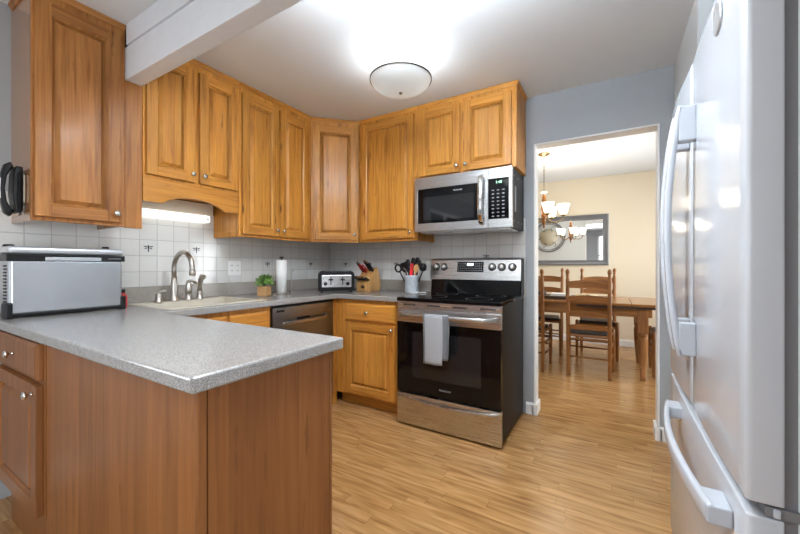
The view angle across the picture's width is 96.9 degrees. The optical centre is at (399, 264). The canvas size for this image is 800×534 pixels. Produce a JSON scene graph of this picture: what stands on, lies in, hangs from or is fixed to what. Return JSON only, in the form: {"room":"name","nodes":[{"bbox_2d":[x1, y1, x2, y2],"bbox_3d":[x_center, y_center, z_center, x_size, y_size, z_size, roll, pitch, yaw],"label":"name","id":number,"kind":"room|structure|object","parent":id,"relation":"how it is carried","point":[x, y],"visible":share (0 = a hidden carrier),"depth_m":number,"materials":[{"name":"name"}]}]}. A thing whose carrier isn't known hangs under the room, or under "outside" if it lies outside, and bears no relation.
{"room":"kitchen","nodes":[
{"label":"kitchen","id":0,"kind":"room"},
{"bbox_2d":[0,1,299,498],"bbox_3d":[-2.317,-0.071,1.247,0.100,2.445,6.215,0,0,31],"label":"wall","id":1,"kind":"structure","parent":0,"point":[5,11],"depth_m":1.76,"materials":[{"name":"grey paint"}]},
{"bbox_2d":[8,0,141,229],"bbox_3d":[-1.677,-0.747,1.862,0.364,1.089,0.457,0,0,31],"label":"upper cabinet","id":2,"kind":"object","parent":1,"relation":"attached to","point":[76,119],"visible":1,"depth_m":1.74,"materials":[{"name":"brown wood"}]},
{"bbox_2d":[0,162,24,215],"bbox_3d":[-1.785,-0.349,1.631,0.106,0.248,0.076,0,0,31],"label":"wall telephone","id":3,"kind":"object","parent":2,"relation":"attached to","point":[16,184],"visible":1,"depth_m":1.62,"materials":[{"name":"black plastic"}]},
{"bbox_2d":[0,191,330,287],"bbox_3d":[-1.476,-0.114,2.542,0.009,0.504,2.900,0,0,31],"label":"wall tiles","id":4,"kind":"structure","parent":1,"relation":"attached to","point":[149,252],"depth_m":2.43,"materials":[{"name":"white tile"}]},
{"bbox_2d":[228,261,240,274],"bbox_3d":[-1.310,0.024,2.807,0.007,0.114,0.114,0,0,31],"label":"outlet","id":5,"kind":"object","parent":4,"relation":"attached to","point":[234,267],"visible":1,"depth_m":2.80,"materials":[{"name":"white plastic"}]},
{"bbox_2d":[142,59,239,213],"bbox_3d":[-1.405,-0.827,2.315,0.364,0.930,0.595,0,0,31],"label":"upper cabinet","id":6,"kind":"object","parent":1,"relation":"attached to","point":[190,113],"visible":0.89,"depth_m":2.21,"materials":[{"name":"brown wood"}]},
{"bbox_2d":[142,199,212,222],"bbox_3d":[-1.522,-0.373,2.373,0.087,0.138,0.555,0,0,31],"label":"light","id":7,"kind":"object","parent":6,"relation":"attached to","point":[178,210],"visible":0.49,"depth_m":2.39,"materials":[{"name":"beige plastic"}]},
{"bbox_2d":[142,208,209,222],"bbox_3d":[-1.529,-0.328,2.358,0.080,0.049,0.509,0,0,31],"label":"diffuser","id":8,"kind":"object","parent":7,"relation":"attached to","point":[159,213],"depth_m":2.37,"materials":[{"name":"white plastic"}]},
{"bbox_2d":[213,82,311,241],"bbox_3d":[-1.071,-0.746,2.872,0.364,1.091,0.696,0,0,31],"label":"upper cabinet","id":9,"kind":"object","parent":1,"relation":"attached to","point":[274,192],"visible":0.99,"depth_m":2.72,"materials":[{"name":"brown wood"}]},
{"bbox_2d":[257,286,270,295],"bbox_3d":[-1.039,0.199,2.717,0.076,0.075,0.076,0,0,11],"label":"pot","id":10,"kind":"object","parent":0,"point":[261,290],"depth_m":2.68,"materials":[{"name":"brown wood"}]},
{"bbox_2d":[0,338,672,533],"bbox_3d":[0.449,1.181,1.387,4.900,0.060,9.700,0,0,31],"label":"floor","id":11,"kind":"structure","parent":0,"point":[590,461],"depth_m":2.03,"materials":[{"name":"brown wood"}]},
{"bbox_2d":[0,330,331,533],"bbox_3d":[-1.020,0.714,1.359,1.568,0.874,0.490,0,0,31],"label":"base cabinet","id":12,"kind":"object","parent":11,"relation":"on","point":[87,446],"visible":0.83,"depth_m":1.01,"materials":[{"name":"brown wood"}]},
{"bbox_2d":[0,279,431,394],"bbox_3d":[-0.586,0.207,2.266,1.820,0.136,2.457,0,0,31],"label":"countertop","id":13,"kind":"structure","parent":12,"relation":"on","point":[174,349],"depth_m":1.18,"materials":[{"name":"grey stone"}]},
{"bbox_2d":[0,244,125,318],"bbox_3d":[-1.679,0.070,1.777,0.198,0.334,0.446,0,0,31],"label":"toaster oven","id":14,"kind":"object","parent":13,"relation":"on","point":[34,281],"visible":1,"depth_m":1.69,"materials":[{"name":"silver metal"}]},
{"bbox_2d":[121,289,126,306],"bbox_3d":[-1.569,0.187,2.008,0.040,0.100,0.039,0,0,31],"label":"bottle","id":15,"kind":"object","parent":13,"relation":"on","point":[122,290],"visible":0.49,"depth_m":2.00,"materials":[{"name":"red plastic"}]},
{"bbox_2d":[153,290,166,302],"bbox_3d":[-1.489,0.193,2.199,0.064,0.077,0.061,0,0,31],"label":"soap dispenser","id":16,"kind":"object","parent":13,"relation":"on","point":[158,296],"visible":1,"depth_m":2.19,"materials":[{"name":"grey metal"}]},
{"bbox_2d":[168,250,195,300],"bbox_3d":[-1.369,0.069,2.232,0.262,0.326,0.060,0,0,31],"label":"faucet","id":17,"kind":"object","parent":13,"relation":"on","point":[192,272],"visible":1,"depth_m":2.26,"materials":[{"name":"grey metal"}]},
{"bbox_2d":[127,296,264,309],"bbox_3d":[-1.271,0.317,2.261,0.510,0.170,0.610,0,0,31],"label":"sink","id":18,"kind":"object","parent":13,"relation":"in","point":[220,300],"visible":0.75,"depth_m":2.30,"materials":[{"name":"beige ceramic"}]},
{"bbox_2d":[184,280,197,299],"bbox_3d":[-1.385,0.165,2.341,0.095,0.133,0.052,0,0,31],"label":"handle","id":19,"kind":"object","parent":18,"relation":"on","point":[188,286],"visible":1,"depth_m":2.34,"materials":[{"name":"grey metal"}]},
{"bbox_2d":[195,274,205,298],"bbox_3d":[-1.354,0.147,2.410,0.078,0.169,0.052,0,0,31],"label":"sprayer","id":20,"kind":"object","parent":18,"relation":"on","point":[202,277],"visible":0.99,"depth_m":2.40,"materials":[{"name":"grey metal"}]},
{"bbox_2d":[149,297,253,307],"bbox_3d":[-1.245,0.317,2.246,0.350,0.170,0.510,0,0,31],"label":"basin","id":21,"kind":"object","parent":18,"relation":"in","point":[196,302],"depth_m":2.38,"materials":[{"name":"beige ceramic"}]},
{"bbox_2d":[254,274,274,295],"bbox_3d":[-1.038,0.153,2.714,0.140,0.168,0.150,0,0,-5],"label":"potted herb","id":22,"kind":"object","parent":13,"relation":"on","point":[264,279],"visible":1,"depth_m":2.68,"materials":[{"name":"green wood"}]},
{"bbox_2d":[272,256,294,294],"bbox_3d":[-0.961,0.084,2.891,0.162,0.306,0.148,0,0,31],"label":"paper towel holder","id":23,"kind":"object","parent":13,"relation":"on","point":[281,265],"visible":1,"depth_m":2.86,"materials":[{"name":"white paper"}]},
{"bbox_2d":[318,270,354,292],"bbox_3d":[-0.563,0.143,3.129,0.310,0.187,0.182,0,0,-14],"label":"toaster","id":24,"kind":"object","parent":13,"relation":"on","point":[339,280],"visible":1,"depth_m":3.06,"materials":[{"name":"black plastic"}]},
{"bbox_2d":[357,267,380,291],"bbox_3d":[-0.284,0.130,3.230,0.136,0.214,0.192,0,0,31],"label":"knife block","id":25,"kind":"object","parent":13,"relation":"on","point":[374,284],"visible":0.84,"depth_m":3.18,"materials":[{"name":"brown wood"}]},
{"bbox_2d":[358,264,366,272],"bbox_3d":[-0.323,0.041,3.189,0.070,0.094,0.108,0,0,31],"label":"scissors","id":26,"kind":"object","parent":25,"relation":"in","point":[363,268],"visible":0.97,"depth_m":3.17,"materials":[{"name":"red plastic"}]},
{"bbox_2d":[366,261,373,271],"bbox_3d":[-0.263,0.020,3.160,0.018,0.105,0.119,0,0,31],"label":"kitchen knife","id":27,"kind":"object","parent":25,"relation":"in","point":[367,262],"visible":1,"depth_m":3.14,"materials":[{"name":"black plastic"}]},
{"bbox_2d":[404,275,419,292],"bbox_3d":[0.101,0.162,3.013,0.136,0.150,0.136,0,0,31],"label":"utensil crock","id":28,"kind":"object","parent":13,"relation":"on","point":[411,281],"visible":0.91,"depth_m":2.96,"materials":[{"name":"grey ceramic"}]},
{"bbox_2d":[394,264,404,282],"bbox_3d":[0.014,0.100,3.053,0.143,0.219,0.016,0,0,31],"label":"tongs","id":29,"kind":"object","parent":28,"relation":"in","point":[396,265],"visible":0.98,"depth_m":3.06,"materials":[{"name":"black plastic"}]},
{"bbox_2d":[400,261,408,274],"bbox_3d":[0.048,0.087,3.062,0.111,0.241,0.012,0,0,31],"label":"slotted turner","id":30,"kind":"object","parent":28,"relation":"in","point":[403,265],"visible":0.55,"depth_m":3.06,"materials":[{"name":"black plastic"}]},
{"bbox_2d":[410,263,413,274],"bbox_3d":[0.097,0.097,2.977,0.043,0.221,0.020,0,0,40],"label":"spatula","id":31,"kind":"object","parent":28,"relation":"in","point":[411,264],"visible":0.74,"depth_m":2.97,"materials":[{"name":"red plastic"}]},
{"bbox_2d":[411,258,415,274],"bbox_3d":[0.113,0.072,3.020,0.051,0.270,0.013,1,1,31],"label":"serving spoon","id":32,"kind":"object","parent":28,"relation":"in","point":[413,260],"visible":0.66,"depth_m":3.01,"materials":[{"name":"black plastic"}]},
{"bbox_2d":[413,264,418,274],"bbox_3d":[0.129,0.101,2.966,0.067,0.213,0.014,0,0,39],"label":"wooden spoon","id":33,"kind":"object","parent":28,"relation":"in","point":[416,267],"visible":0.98,"depth_m":2.96,"materials":[{"name":"brown wood"}]},
{"bbox_2d":[418,263,426,282],"bbox_3d":[0.172,0.097,2.968,0.053,0.224,0.121,0,0,-29],"label":"ladle","id":34,"kind":"object","parent":28,"relation":"in","point":[423,266],"visible":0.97,"depth_m":2.93,"materials":[{"name":"black plastic"}]},
{"bbox_2d":[188,307,269,327],"bbox_3d":[-1.263,0.714,2.255,0.630,0.874,0.628,0,0,31],"label":"base cabinet","id":35,"kind":"object","parent":11,"relation":"on","point":[256,316],"visible":0.04,"depth_m":2.22,"materials":[{"name":"brown wood"}]},
{"bbox_2d":[270,299,332,391],"bbox_3d":[-0.951,0.717,2.797,0.608,0.868,0.607,0,0,31],"label":"dishwasher","id":36,"kind":"object","parent":11,"relation":"on","point":[315,317],"visible":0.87,"depth_m":2.65,"materials":[{"name":"silver metal"}]},
{"bbox_2d":[270,299,330,308],"bbox_3d":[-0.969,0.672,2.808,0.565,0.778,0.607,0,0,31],"label":"control panel","id":37,"kind":"object","parent":36,"relation":"in","point":[288,305],"depth_m":2.62,"materials":[{"name":"black plastic"}]},
{"bbox_2d":[331,299,336,404],"bbox_3d":[-0.790,0.714,3.093,0.580,0.874,0.046,0,0,31],"label":"base panel","id":38,"kind":"object","parent":11,"relation":"on","point":[334,393],"visible":0.21,"depth_m":2.94,"materials":[{"name":"brown wood"}]},
{"bbox_2d":[337,298,398,412],"bbox_3d":[-0.125,0.714,3.031,0.623,0.874,0.630,0,0,31],"label":"base cabinet","id":39,"kind":"object","parent":11,"relation":"on","point":[367,359],"visible":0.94,"depth_m":2.79,"materials":[{"name":"brown wood"}]},
{"bbox_2d":[397,258,523,447],"bbox_3d":[0.448,0.549,2.626,0.761,1.205,0.716,0,0,31],"label":"range","id":40,"kind":"object","parent":11,"relation":"on","point":[476,395],"visible":1,"depth_m":2.42,"materials":[{"name":"black metal"}]},
{"bbox_2d":[423,313,449,365],"bbox_3d":[0.241,0.493,2.347,0.184,0.332,0.051,0,0,31],"label":"dish towel","id":41,"kind":"object","parent":40,"relation":"hanging from","point":[435,326],"visible":1,"depth_m":2.33,"materials":[{"name":"grey fabric"}]},
{"bbox_2d":[397,292,520,306],"bbox_3d":[0.447,0.245,2.629,0.757,0.026,0.573,0,0,31],"label":"cooktop","id":42,"kind":"object","parent":40,"relation":"in","point":[448,299],"depth_m":2.49,"materials":[{"name":"black glass"}]},
{"bbox_2d":[538,269,551,371],"bbox_3d":[1.458,0.595,4.058,0.470,1.112,0.469,0,0,31],"label":"dining chair","id":43,"kind":"object","parent":11,"relation":"on","point":[542,327],"visible":0.44,"depth_m":3.82,"materials":[{"name":"brown wood"}]},
{"bbox_2d":[538,268,563,354],"bbox_3d":[1.981,0.595,4.836,0.470,1.112,0.469,0,0,31],"label":"dining chair","id":44,"kind":"object","parent":11,"relation":"on","point":[548,318],"visible":0.48,"depth_m":4.85,"materials":[{"name":"brown wood"}]},
{"bbox_2d":[565,269,614,380],"bbox_3d":[2.001,0.595,3.751,0.470,1.112,0.469,0,0,31],"label":"dining chair","id":45,"kind":"object","parent":11,"relation":"on","point":[577,330],"visible":1,"depth_m":3.60,"materials":[{"name":"brown wood"}]},
{"bbox_2d":[538,296,655,381],"bbox_3d":[1.781,0.769,4.337,2.250,0.765,0.910,0,0,31],"label":"dining table","id":46,"kind":"object","parent":11,"relation":"on","point":[639,308],"visible":0.56,"depth_m":3.60,"materials":[{"name":"brown wood"}]},
{"bbox_2d":[538,294,574,299],"bbox_3d":[1.889,0.369,4.080,0.720,0.034,0.260,0,0,31],"label":"serving tray","id":47,"kind":"object","parent":46,"relation":"on","point":[547,296],"visible":0.14,"depth_m":4.02,"materials":[{"name":"brown wood"}]},
{"bbox_2d":[550,292,565,295],"bbox_3d":[1.855,0.339,4.101,0.200,0.026,0.200,0,0,31],"label":"folded napkin","id":48,"kind":"object","parent":47,"relation":"on","point":[553,293],"visible":0.66,"depth_m":4.05,"materials":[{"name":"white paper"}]},
{"bbox_2d":[575,293,597,295],"bbox_3d":[2.081,0.330,3.963,0.223,0.031,0.203,0,0,31],"label":"folded napkin","id":49,"kind":"object","parent":47,"relation":"on","point":[579,293],"visible":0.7,"depth_m":3.94,"materials":[{"name":"beige fabric"}]},
{"bbox_2d":[575,268,618,361],"bbox_3d":[2.512,0.595,4.517,0.470,1.112,0.469,0,0,31],"label":"dining chair","id":50,"kind":"object","parent":11,"relation":"on","point":[603,322],"visible":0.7,"depth_m":4.53,"materials":[{"name":"brown wood"}]},
{"bbox_2d":[648,326,655,377],"bbox_3d":[2.887,0.595,3.692,0.469,1.112,0.470,0,0,31],"label":"dining chair","id":51,"kind":"object","parent":11,"relation":"on","point":[652,330],"visible":0.24,"depth_m":3.62,"materials":[{"name":"brown wood"}]},
{"bbox_2d":[660,0,799,533],"bbox_3d":[1.161,0.270,0.882,0.820,1.762,0.975,0,0,31],"label":"refrigerator","id":52,"kind":"object","parent":11,"relation":"on","point":[730,206],"visible":1,"depth_m":0.69,"materials":[{"name":"white metal"}]},
{"bbox_2d":[0,0,693,182],"bbox_3d":[0.449,-1.334,1.387,4.900,0.080,9.700,0,0,31],"label":"ceiling","id":53,"kind":"structure","parent":0,"point":[318,58],"depth_m":2.12,"materials":[{"name":"white paint"}]},
{"bbox_2d":[125,0,301,85],"bbox_3d":[-0.183,-1.149,1.188,3.620,0.290,0.093,0,0,31],"label":"ceiling beam","id":54,"kind":"structure","parent":53,"relation":"attached to","point":[168,34],"depth_m":1.65,"materials":[{"name":"white paint"}]},
{"bbox_2d":[370,49,431,98],"bbox_3d":[0.004,-1.174,2.196,0.384,0.240,0.384,0,0,31],"label":"ceiling light","id":55,"kind":"object","parent":53,"relation":"attached to","point":[400,78],"visible":1,"depth_m":2.12,"materials":[{"name":"white glass"}]},
{"bbox_2d":[538,152,569,227],"bbox_3d":[1.693,-0.859,4.123,0.511,0.870,0.526,0,0,31],"label":"chandelier","id":56,"kind":"object","parent":53,"relation":"hanging from","point":[547,209],"visible":0.76,"depth_m":4.08,"materials":[{"name":"white glass"}]},
{"bbox_2d":[538,170,655,340],"bbox_3d":[2.804,-0.071,5.315,4.700,2.445,0.100,0,0,31],"label":"wall","id":57,"kind":"structure","parent":0,"point":[629,199],"depth_m":5.05,"materials":[{"name":"beige paint"}]},
{"bbox_2d":[538,214,608,264],"bbox_3d":[2.443,-0.369,5.450,1.320,0.744,0.040,0,0,31],"label":"wall mirror","id":58,"kind":"object","parent":57,"relation":"attached to","point":[580,239],"visible":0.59,"depth_m":5.34,"materials":[{"name":"grey mirror"}]},
{"bbox_2d":[538,333,634,346],"bbox_3d":[2.732,1.105,5.292,4.400,0.092,0.014,0,0,31],"label":"baseboard","id":59,"kind":"structure","parent":57,"relation":"attached to","point":[628,343],"depth_m":5.14,"materials":[{"name":"white paint"}]},
{"bbox_2d":[521,64,674,426],"bbox_3d":[1.210,-0.071,2.656,4.700,2.445,0.060,0,0,31],"label":"wall","id":60,"kind":"structure","parent":0,"point":[644,98],"depth_m":2.53,"materials":[{"name":"grey paint"}]},
{"bbox_2d":[311,117,358,242],"bbox_3d":[-0.634,-0.746,3.359,0.630,1.091,0.610,0,0,29],"label":"upper cabinet","id":61,"kind":"object","parent":60,"relation":"attached to","point":[334,142],"visible":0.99,"depth_m":3.14,"materials":[{"name":"brown wood"}]},
{"bbox_2d":[358,106,433,242],"bbox_3d":[-0.045,-0.746,3.162,0.603,1.091,0.364,0,0,31],"label":"upper cabinet","id":62,"kind":"object","parent":60,"relation":"attached to","point":[388,143],"visible":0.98,"depth_m":3.02,"materials":[{"name":"brown wood"}]},
{"bbox_2d":[331,218,525,296],"bbox_3d":[0.124,-0.058,3.268,1.992,0.618,0.009,0,0,31],"label":"wall tiles","id":63,"kind":"structure","parent":60,"relation":"attached to","point":[384,256],"depth_m":3.20,"materials":[{"name":"white tile"}]},
{"bbox_2d":[417,80,526,178],"bbox_3d":[0.557,-0.993,2.801,0.797,0.598,0.364,0,0,31],"label":"upper cabinet","id":64,"kind":"object","parent":60,"relation":"attached to","point":[485,128],"visible":0.98,"depth_m":2.65,"materials":[{"name":"brown wood"}]},
{"bbox_2d":[415,165,523,235],"bbox_3d":[0.525,-0.465,2.757,0.756,0.432,0.448,0,0,31],"label":"microwave","id":65,"kind":"object","parent":64,"relation":"attached to","point":[485,201],"visible":1,"depth_m":2.60,"materials":[{"name":"silver metal"}]},
{"bbox_2d":[526,399,539,415],"bbox_3d":[1.046,1.105,2.787,0.084,0.092,0.143,0,0,31],"label":"baseboard","id":66,"kind":"structure","parent":60,"relation":"attached to","point":[531,408],"depth_m":2.73,"materials":[{"name":"white paint"}]},
{"bbox_2d":[534,123,659,427],"bbox_3d":[1.396,0.111,2.577,0.784,2.080,0.123,0,0,31],"label":"doorway","id":67,"kind":"structure","parent":60,"relation":"in","point":[654,127],"depth_m":2.50,"materials":[{"name":"white paint"}]},
{"bbox_2d":[653,420,665,441],"bbox_3d":[1.755,1.105,2.362,0.104,0.092,0.143,0,0,31],"label":"baseboard","id":68,"kind":"structure","parent":60,"relation":"attached to","point":[659,435],"depth_m":2.32,"materials":[{"name":"white paint"}]},
{"bbox_2d":[675,0,714,102],"bbox_3d":[1.885,-0.071,1.797,0.700,2.445,0.720,0,0,31],"label":"wall","id":69,"kind":"structure","parent":0,"point":[701,9],"depth_m":1.79,"materials":[{"name":"white paint"}]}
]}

